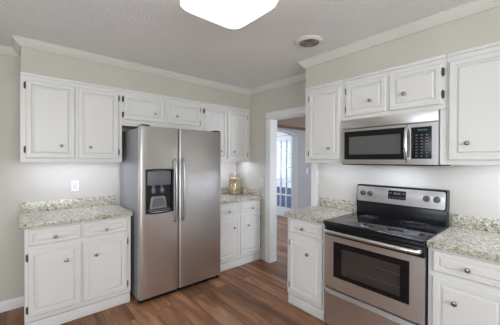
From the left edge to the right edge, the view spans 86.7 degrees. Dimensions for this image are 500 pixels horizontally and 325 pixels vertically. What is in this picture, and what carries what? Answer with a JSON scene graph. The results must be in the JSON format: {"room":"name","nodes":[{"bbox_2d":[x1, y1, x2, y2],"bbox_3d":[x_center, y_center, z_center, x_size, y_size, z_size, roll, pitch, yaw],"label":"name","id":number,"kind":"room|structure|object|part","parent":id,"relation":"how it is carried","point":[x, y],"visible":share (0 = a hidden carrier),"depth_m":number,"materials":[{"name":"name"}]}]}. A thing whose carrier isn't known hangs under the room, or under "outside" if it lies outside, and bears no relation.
{"room":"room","nodes":[
{"label":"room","id":0,"kind":"room"},
{"bbox_2d":[0,54,310,301],"bbox_3d":[-1.110,0.166,3.603,6.970,2.483,0.120,0,0,-41],"label":"wall","id":1,"kind":"structure","parent":0,"point":[20,182],"depth_m":2.57,"materials":[{"name":"beige paint"}]},
{"bbox_2d":[0,296,23,312],"bbox_3d":[-2.959,1.360,1.935,1.987,0.099,0.014,0,0,-41],"label":"baseboard","id":2,"kind":"structure","parent":1,"relation":"attached to","point":[18,302],"depth_m":2.52,"materials":[{"name":"white paint"}]},
{"bbox_2d":[20,195,115,212],"bbox_3d":[-1.899,0.445,2.834,0.854,0.100,0.020,0,0,-41],"label":"backsplash","id":3,"kind":"structure","parent":1,"relation":"attached to","point":[25,207],"depth_m":2.78,"materials":[{"name":"stone"}]},
{"bbox_2d":[20,71,121,161],"bbox_3d":[-1.782,-0.393,2.683,0.826,0.791,0.389,0,0,-41],"label":"upper cabinet","id":4,"kind":"object","parent":1,"relation":"attached to","point":[62,120],"visible":1,"depth_m":2.52,"materials":[{"name":"white paint"}]},
{"bbox_3d":[-1.829,-0.378,2.438,0.363,0.690,0.020,0,0,-41],"label":"door","id":5,"kind":"part","parent":4,"relation":"part of","materials":[{"name":"white paint"}]},
{"bbox_3d":[-1.681,-0.771,2.565,0.825,0.026,0.014,0,0,-41],"label":"moulding","id":6,"kind":"part","parent":4,"relation":"part of","materials":[{"name":"white paint"}]},
{"bbox_3d":[-1.533,-0.378,2.693,0.360,0.690,0.020,0,0,-41],"label":"door","id":7,"kind":"part","parent":4,"relation":"part of","materials":[{"name":"white paint"}]},
{"bbox_2d":[71,180,78,190],"bbox_3d":[-1.884,0.259,2.852,0.070,0.114,0.009,0,0,-41],"label":"wall outlet","id":8,"kind":"object","parent":1,"relation":"attached to","point":[74,184],"visible":1,"depth_m":2.85,"materials":[{"name":"white plastic"}]},
{"bbox_2d":[122,88,201,130],"bbox_3d":[-1.098,-0.591,3.269,0.978,0.397,0.389,0,0,-41],"label":"upper cabinet","id":9,"kind":"object","parent":1,"relation":"attached to","point":[155,110],"visible":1,"depth_m":3.10,"materials":[{"name":"white paint"}]},
{"bbox_3d":[-1.185,-0.590,2.990,0.453,0.267,0.020,0,0,-41],"label":"door","id":10,"kind":"part","parent":9,"relation":"part of","materials":[{"name":"white paint"}]},
{"bbox_3d":[-0.998,-0.772,3.154,0.977,0.026,0.014,0,0,-41],"label":"moulding","id":11,"kind":"part","parent":9,"relation":"part of","materials":[{"name":"white paint"}]},
{"bbox_3d":[-0.822,-0.591,3.303,0.447,0.267,0.020,0,0,-41],"label":"door","id":12,"kind":"part","parent":9,"relation":"part of","materials":[{"name":"white paint"}]},
{"bbox_2d":[221,187,228,193],"bbox_3d":[-0.523,0.443,4.017,0.798,0.100,0.020,0,0,-41],"label":"backsplash","id":13,"kind":"structure","parent":1,"relation":"attached to","point":[223,189],"depth_m":4.11,"materials":[{"name":"stone"}]},
{"bbox_2d":[202,102,249,161],"bbox_3d":[-0.413,-0.395,3.861,0.830,0.791,0.389,0,0,-41],"label":"upper cabinet","id":14,"kind":"object","parent":1,"relation":"attached to","point":[233,123],"visible":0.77,"depth_m":3.77,"materials":[{"name":"white paint"}]},
{"bbox_3d":[-0.466,-0.380,3.611,0.358,0.690,0.020,0,0,-41],"label":"door","id":15,"kind":"part","parent":14,"relation":"part of","materials":[{"name":"white paint"}]},
{"bbox_3d":[-0.312,-0.773,3.744,0.829,0.026,0.014,0,0,-41],"label":"moulding","id":16,"kind":"part","parent":14,"relation":"part of","materials":[{"name":"white paint"}]},
{"bbox_3d":[-0.178,-0.380,3.859,0.358,0.690,0.020,0,0,-41],"label":"door","id":17,"kind":"part","parent":14,"relation":"part of","materials":[{"name":"white paint"}]},
{"bbox_2d":[277,129,296,210],"bbox_3d":[0.424,0.398,4.918,1.248,2.012,0.132,0,0,-41],"label":"trim","id":18,"kind":"structure","parent":1,"relation":"attached to","point":[294,136],"depth_m":5.30,"materials":[{"name":"white paint"}]},
{"bbox_2d":[0,205,328,324],"bbox_3d":[0.166,1.442,2.973,8.320,0.050,8.520,0,0,-41],"label":"floor","id":19,"kind":"structure","parent":0,"point":[255,292],"depth_m":2.61,"materials":[{"name":"brown wood"}]},
{"bbox_2d":[24,216,130,324],"bbox_3d":[-1.687,0.974,2.603,0.811,0.872,0.653,0,0,-41],"label":"base cabinet","id":20,"kind":"object","parent":19,"relation":"on","point":[72,271],"visible":0.99,"depth_m":2.35,"materials":[{"name":"white paint"}]},
{"bbox_3d":[-1.650,0.619,2.252,0.364,0.130,0.020,0,0,-41],"label":"drawer","id":21,"kind":"part","parent":20,"relation":"part of","materials":[{"name":"white paint"}]},
{"bbox_3d":[-1.651,0.989,2.254,0.368,0.545,0.020,0,0,-41],"label":"door","id":22,"kind":"part","parent":20,"relation":"part of","materials":[{"name":"white paint"}]},
{"bbox_2d":[19,195,132,229],"bbox_3d":[-1.698,0.467,2.601,0.854,0.138,0.634,0,0,-41],"label":"countertop","id":23,"kind":"structure","parent":20,"relation":"on","point":[37,214],"depth_m":2.60,"materials":[{"name":"stone"}]},
{"bbox_3d":[-1.357,0.619,2.505,0.362,0.130,0.020,0,0,-41],"label":"drawer","id":24,"kind":"part","parent":20,"relation":"part of","materials":[{"name":"white paint"}]},
{"bbox_3d":[-1.358,0.989,2.507,0.366,0.545,0.020,0,0,-41],"label":"door","id":25,"kind":"part","parent":20,"relation":"part of","materials":[{"name":"white paint"}]},
{"bbox_2d":[120,124,220,303],"bbox_3d":[-0.914,0.519,3.120,0.951,1.784,0.784,0,0,-41],"label":"refrigerator","id":26,"kind":"object","parent":19,"relation":"on","point":[170,178],"visible":0.94,"depth_m":2.81,"materials":[{"name":"silver metal"}]},
{"bbox_3d":[-0.937,0.502,2.725,0.401,1.712,0.064,0,0,-41],"label":"door","id":27,"kind":"part","parent":26,"relation":"part of","materials":[{"name":"silver metal"}]},
{"bbox_3d":[-0.934,0.167,2.708,0.244,0.143,0.047,0,0,-41],"label":"control panel","id":28,"kind":"part","parent":26,"relation":"part of","materials":[{"name":"grey plastic"}]},
{"bbox_3d":[-0.907,0.281,2.731,0.052,0.082,0.052,0,0,-41],"label":"spout","id":29,"kind":"part","parent":26,"relation":"part of","materials":[{"name":"grey plastic"}]},
{"bbox_3d":[-0.780,0.298,2.771,0.028,0.679,0.085,0,0,-41],"label":"handle","id":30,"kind":"part","parent":26,"relation":"part of","materials":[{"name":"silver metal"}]},
{"bbox_3d":[-0.711,0.298,2.831,0.028,0.679,0.085,0,0,-41],"label":"handle","id":31,"kind":"part","parent":26,"relation":"part of","materials":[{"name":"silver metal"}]},
{"bbox_3d":[-0.573,0.501,3.038,0.542,1.712,0.064,0,0,-41],"label":"door","id":32,"kind":"part","parent":26,"relation":"part of","materials":[{"name":"silver metal"}]},
{"bbox_2d":[220,199,260,271],"bbox_3d":[-0.326,0.972,3.773,0.779,0.872,0.653,0,0,-41],"label":"base cabinet","id":33,"kind":"object","parent":19,"relation":"on","point":[240,244],"visible":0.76,"depth_m":3.56,"materials":[{"name":"white paint"}]},
{"bbox_3d":[-0.279,0.988,3.436,0.366,0.545,0.020,0,0,-41],"label":"door","id":34,"kind":"part","parent":33,"relation":"part of","materials":[{"name":"white paint"}]},
{"bbox_3d":[-0.278,0.617,3.433,0.364,0.130,0.020,0,0,-41],"label":"drawer","id":35,"kind":"part","parent":33,"relation":"part of","materials":[{"name":"white paint"}]},
{"bbox_2d":[221,187,262,203],"bbox_3d":[-0.323,0.465,3.785,0.799,0.138,0.634,0,0,-41],"label":"countertop","id":36,"kind":"structure","parent":33,"relation":"on","point":[253,194],"depth_m":3.80,"materials":[{"name":"stone"}]},
{"bbox_2d":[229,177,239,193],"bbox_3d":[-0.235,0.336,4.048,0.208,0.315,0.208,0,0,-41],"label":"glass vase","id":37,"kind":"object","parent":36,"relation":"on","point":[234,187],"visible":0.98,"depth_m":3.98,"materials":[{"name":"beige glass"}]},
{"bbox_2d":[242,189,247,194],"bbox_3d":[-0.068,0.434,3.903,0.100,0.121,0.100,0,0,-41],"label":"jar","id":38,"kind":"object","parent":36,"relation":"on","point":[244,191],"visible":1,"depth_m":3.87,"materials":[{"name":"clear glass"}]},
{"bbox_3d":[0.010,0.987,3.684,0.352,0.545,0.020,0,0,-41],"label":"door","id":39,"kind":"part","parent":33,"relation":"part of","materials":[{"name":"white paint"}]},
{"bbox_3d":[0.011,0.617,3.682,0.348,0.130,0.020,0,0,-41],"label":"drawer","id":40,"kind":"part","parent":33,"relation":"part of","materials":[{"name":"white paint"}]},
{"bbox_2d":[287,217,325,320],"bbox_3d":[0.730,0.984,2.672,0.653,0.872,0.440,0,0,-41],"label":"base cabinet","id":41,"kind":"object","parent":19,"relation":"on","point":[305,279],"visible":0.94,"depth_m":2.46,"materials":[{"name":"white paint"}]},
{"bbox_3d":[0.518,0.627,2.478,0.020,0.130,0.373,0,0,-41],"label":"drawer","id":42,"kind":"part","parent":41,"relation":"part of","materials":[{"name":"white paint"}]},
{"bbox_3d":[0.516,0.997,2.480,0.020,0.545,0.373,0,0,-41],"label":"door","id":43,"kind":"part","parent":41,"relation":"part of","materials":[{"name":"white paint"}]},
{"bbox_2d":[284,197,356,224],"bbox_3d":[0.733,0.476,2.684,0.634,0.138,0.470,0,0,-41],"label":"countertop","id":44,"kind":"structure","parent":41,"relation":"on","point":[329,208],"depth_m":2.71,"materials":[{"name":"stone"}]},
{"bbox_2d":[323,184,449,324],"bbox_3d":[1.103,0.825,2.183,0.720,1.200,0.751,0,0,-41],"label":"range","id":45,"kind":"object","parent":19,"relation":"on","point":[376,255],"visible":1,"depth_m":2.06,"materials":[{"name":"silver metal"}]},
{"bbox_3d":[0.884,1.226,1.999,0.044,0.311,0.743,0,0,-41],"label":"storage drawer","id":46,"kind":"part","parent":45,"relation":"part of","materials":[{"name":"silver metal"}]},
{"bbox_3d":[0.857,0.581,1.972,0.071,0.033,0.733,0,0,-41],"label":"handle","id":47,"kind":"part","parent":45,"relation":"part of","materials":[{"name":"silver metal"}]},
{"bbox_3d":[0.891,0.842,2.001,0.028,0.437,0.745,0,0,-41],"label":"oven door","id":48,"kind":"part","parent":45,"relation":"part of","materials":[{"name":"silver metal"}]},
{"bbox_3d":[0.892,0.591,2.000,0.028,0.062,0.745,0,0,-41],"label":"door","id":49,"kind":"part","parent":45,"relation":"part of","materials":[{"name":"black plastic"}]},
{"bbox_3d":[0.894,0.545,2.001,0.026,0.027,0.747,0,0,-41],"label":"trim","id":50,"kind":"part","parent":45,"relation":"part of","materials":[{"name":"black plastic"}]},
{"bbox_2d":[323,212,447,244],"bbox_3d":[1.088,0.516,2.167,0.572,0.029,0.751,0,0,-41],"label":"cooktop","id":51,"kind":"object","parent":45,"relation":"in","point":[413,231],"depth_m":2.08,"materials":[{"name":"black glass"}]},
{"bbox_3d":[1.307,0.310,2.362,0.027,0.142,0.722,0,0,-41],"label":"control panel","id":52,"kind":"part","parent":45,"relation":"part of","materials":[{"name":"silver metal"}]},
{"bbox_3d":[1.444,0.303,2.175,0.033,0.052,0.052,11,-7,-40],"label":"knob","id":53,"kind":"part","parent":45,"relation":"part of","materials":[{"name":"grey"}]},
{"bbox_3d":[1.492,0.304,2.119,0.033,0.052,0.052,11,-7,-40],"label":"knob","id":54,"kind":"part","parent":45,"relation":"part of","materials":[{"name":"grey"}]},
{"bbox_2d":[428,247,499,324],"bbox_3d":[1.650,0.994,1.603,0.653,0.872,0.834,0,0,-41],"label":"base cabinet","id":55,"kind":"object","parent":19,"relation":"on","point":[462,289],"visible":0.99,"depth_m":1.59,"materials":[{"name":"white paint"}]},
{"bbox_2d":[427,213,499,262],"bbox_3d":[1.663,0.487,1.604,0.634,0.138,0.846,0,0,-41],"label":"countertop","id":56,"kind":"structure","parent":55,"relation":"on","point":[473,236],"depth_m":1.78,"materials":[{"name":"stone"}]},
{"bbox_3d":[1.297,1.006,1.573,0.020,0.545,0.366,0,0,-41],"label":"door","id":57,"kind":"part","parent":55,"relation":"part of","materials":[{"name":"white paint"}]},
{"bbox_3d":[1.298,0.636,1.571,0.020,0.130,0.362,0,0,-41],"label":"drawer","id":58,"kind":"part","parent":55,"relation":"part of","materials":[{"name":"white paint"}]},
{"bbox_3d":[1.279,0.640,1.556,0.030,0.030,0.031,0,0,-41],"label":"knob","id":59,"kind":"part","parent":55,"relation":"part of","materials":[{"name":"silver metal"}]},
{"bbox_2d":[0,0,473,89],"bbox_3d":[0.177,-1.096,2.957,8.320,0.060,8.520,0,0,-41],"label":"ceiling","id":60,"kind":"structure","parent":0,"point":[161,34],"depth_m":2.14,"materials":[{"name":"paint"}]},
{"bbox_2d":[180,0,277,28],"bbox_3d":[-0.130,-0.989,1.609,0.472,0.137,0.472,0,0,-41],"label":"ceiling light","id":61,"kind":"object","parent":60,"relation":"attached to","point":[231,14],"visible":1,"depth_m":1.62,"materials":[{"name":"white glass"}]},
{"bbox_2d":[295,35,322,47],"bbox_3d":[0.519,-1.049,2.325,0.240,0.021,0.240,0,0,-41],"label":"ceiling vent","id":62,"kind":"object","parent":60,"relation":"in","point":[307,41],"visible":1,"depth_m":2.30,"materials":[{"name":"white metal"}]},
{"bbox_2d":[21,6,499,109],"bbox_3d":[0.542,-0.913,1.373,2.633,0.282,5.398,0,0,-41],"label":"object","id":63,"kind":"structure","parent":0,"point":[481,28],"depth_m":2.42,"materials":[{"name":"beige paint"}]},
{"bbox_2d":[0,0,499,94],"bbox_3d":[-0.203,-1.020,0.731,4.598,0.065,5.398,0,0,-41],"label":"trim","id":64,"kind":"structure","parent":63,"relation":"attached to","point":[476,6],"depth_m":2.45,"materials":[{"name":"beige paint"}]},
{"bbox_2d":[277,116,305,130],"bbox_3d":[0.820,-0.857,4.977,2.248,0.438,0.300,0,0,-41],"label":"ceiling","id":65,"kind":"structure","parent":0,"point":[297,123],"depth_m":4.80,"materials":[{"name":"beige paint"}]},
{"bbox_2d":[236,80,499,260],"bbox_3d":[1.542,0.185,2.324,0.120,2.483,5.520,0,0,-41],"label":"wall","id":66,"kind":"structure","parent":0,"point":[474,189],"depth_m":2.74,"materials":[{"name":"beige paint"}]},
{"bbox_2d":[240,187,260,195],"bbox_3d":[-0.033,0.445,4.044,0.020,0.100,0.578,0,0,-41],"label":"backsplash","id":67,"kind":"structure","parent":66,"relation":"attached to","point":[251,191],"depth_m":3.95,"materials":[{"name":"stone"}]},
{"bbox_2d":[265,106,317,262],"bbox_3d":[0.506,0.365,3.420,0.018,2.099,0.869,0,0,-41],"label":"trim","id":68,"kind":"structure","parent":66,"relation":"attached to","point":[297,110],"depth_m":3.68,"materials":[{"name":"white paint"}]},
{"bbox_2d":[305,80,343,162],"bbox_3d":[0.842,-0.382,2.751,0.380,0.791,0.439,0,0,-41],"label":"upper cabinet","id":69,"kind":"object","parent":66,"relation":"attached to","point":[325,102],"visible":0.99,"depth_m":2.63,"materials":[{"name":"white paint"}]},
{"bbox_3d":[0.732,-0.762,2.653,0.014,0.026,0.439,0,0,-41],"label":"moulding","id":70,"kind":"part","parent":69,"relation":"part of","materials":[{"name":"white paint"}]},
{"bbox_2d":[320,197,356,210],"bbox_3d":[0.965,0.457,2.884,0.020,0.100,0.470,0,0,-41],"label":"backsplash","id":71,"kind":"structure","parent":66,"relation":"attached to","point":[324,201],"depth_m":2.87,"materials":[{"name":"stone"}]},
{"bbox_2d":[343,54,446,120],"bbox_3d":[1.247,-0.578,2.280,0.380,0.391,0.799,0,0,-41],"label":"upper cabinet","id":72,"kind":"object","parent":66,"relation":"attached to","point":[421,85],"visible":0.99,"depth_m":2.11,"materials":[{"name":"white paint"}]},
{"bbox_3d":[1.010,-0.565,2.325,0.020,0.295,0.358,0,0,-41],"label":"door","id":73,"kind":"part","parent":72,"relation":"part of","materials":[{"name":"white paint"}]},
{"bbox_3d":[1.136,-0.757,2.183,0.014,0.026,0.799,0,0,-41],"label":"moulding","id":74,"kind":"part","parent":72,"relation":"part of","materials":[{"name":"white paint"}]},
{"bbox_3d":[1.260,-0.562,2.034,0.020,0.295,0.360,0,0,-41],"label":"door","id":75,"kind":"part","parent":72,"relation":"part of","materials":[{"name":"white paint"}]},
{"bbox_2d":[440,41,499,164],"bbox_3d":[1.762,-0.372,1.682,0.380,0.791,0.854,0,0,-41],"label":"upper cabinet","id":76,"kind":"object","parent":66,"relation":"attached to","point":[470,122],"visible":1,"depth_m":1.76,"materials":[{"name":"white paint"}]},
{"bbox_3d":[1.664,-0.751,1.570,0.014,0.026,0.817,0,0,-41],"label":"moulding","id":77,"kind":"part","parent":76,"relation":"part of","materials":[{"name":"white paint"}]},
{"bbox_2d":[451,213,499,232],"bbox_3d":[1.895,0.467,1.804,0.020,0.100,0.846,0,0,-41],"label":"backsplash","id":78,"kind":"structure","parent":66,"relation":"attached to","point":[458,220],"depth_m":2.00,"materials":[{"name":"stone"}]},
{"bbox_2d":[341,109,449,165],"bbox_3d":[1.219,-0.174,2.285,0.414,0.412,0.758,0,0,-41],"label":"microwave","id":79,"kind":"object","parent":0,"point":[413,138],"visible":1,"depth_m":2.12,"materials":[{"name":"silver metal"}]},
{"bbox_3d":[1.053,-0.136,2.263,0.029,0.310,0.574,0,0,-41],"label":"door","id":80,"kind":"part","parent":79,"relation":"part of","materials":[{"name":"silver metal"}]},
{"bbox_3d":[1.202,-0.143,2.036,0.063,0.291,0.027,0,0,-41],"label":"handle","id":81,"kind":"part","parent":79,"relation":"part of","materials":[{"name":"silver metal"}]},
{"bbox_3d":[1.290,-0.142,1.988,0.028,0.239,0.135,0,0,-41],"label":"control panel","id":82,"kind":"part","parent":79,"relation":"part of","materials":[{"name":"black plastic"}]},
{"bbox_3d":[1.300,-0.133,1.975,0.029,0.310,0.180,0,0,-41],"label":"control frame","id":83,"kind":"part","parent":79,"relation":"part of","materials":[{"name":"silver metal"}]},
{"bbox_3d":[1.811,0.166,5.643,0.120,2.483,6.600,0,0,-41],"label":"wall","id":84,"kind":"structure","parent":0,"visible":0},
{"bbox_2d":[277,135,291,216],"bbox_3d":[0.806,0.365,6.732,0.108,2.038,0.870,0,0,-41],"label":"door","id":85,"kind":"structure","parent":84,"relation":"in","point":[280,210],"depth_m":6.70,"materials":[{"name":"white paint"}]},
{"label":"outside","id":86,"kind":"structure","parent":0,"visible":0},
{"bbox_2d":[277,187,290,206],"bbox_3d":[3.894,1.594,9.165,5.390,0.100,14.000,0,0,-41],"label":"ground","id":87,"kind":"structure","parent":86,"point":[278,188],"depth_m":11.26,"materials":[{"name":"blue"}]}
]}

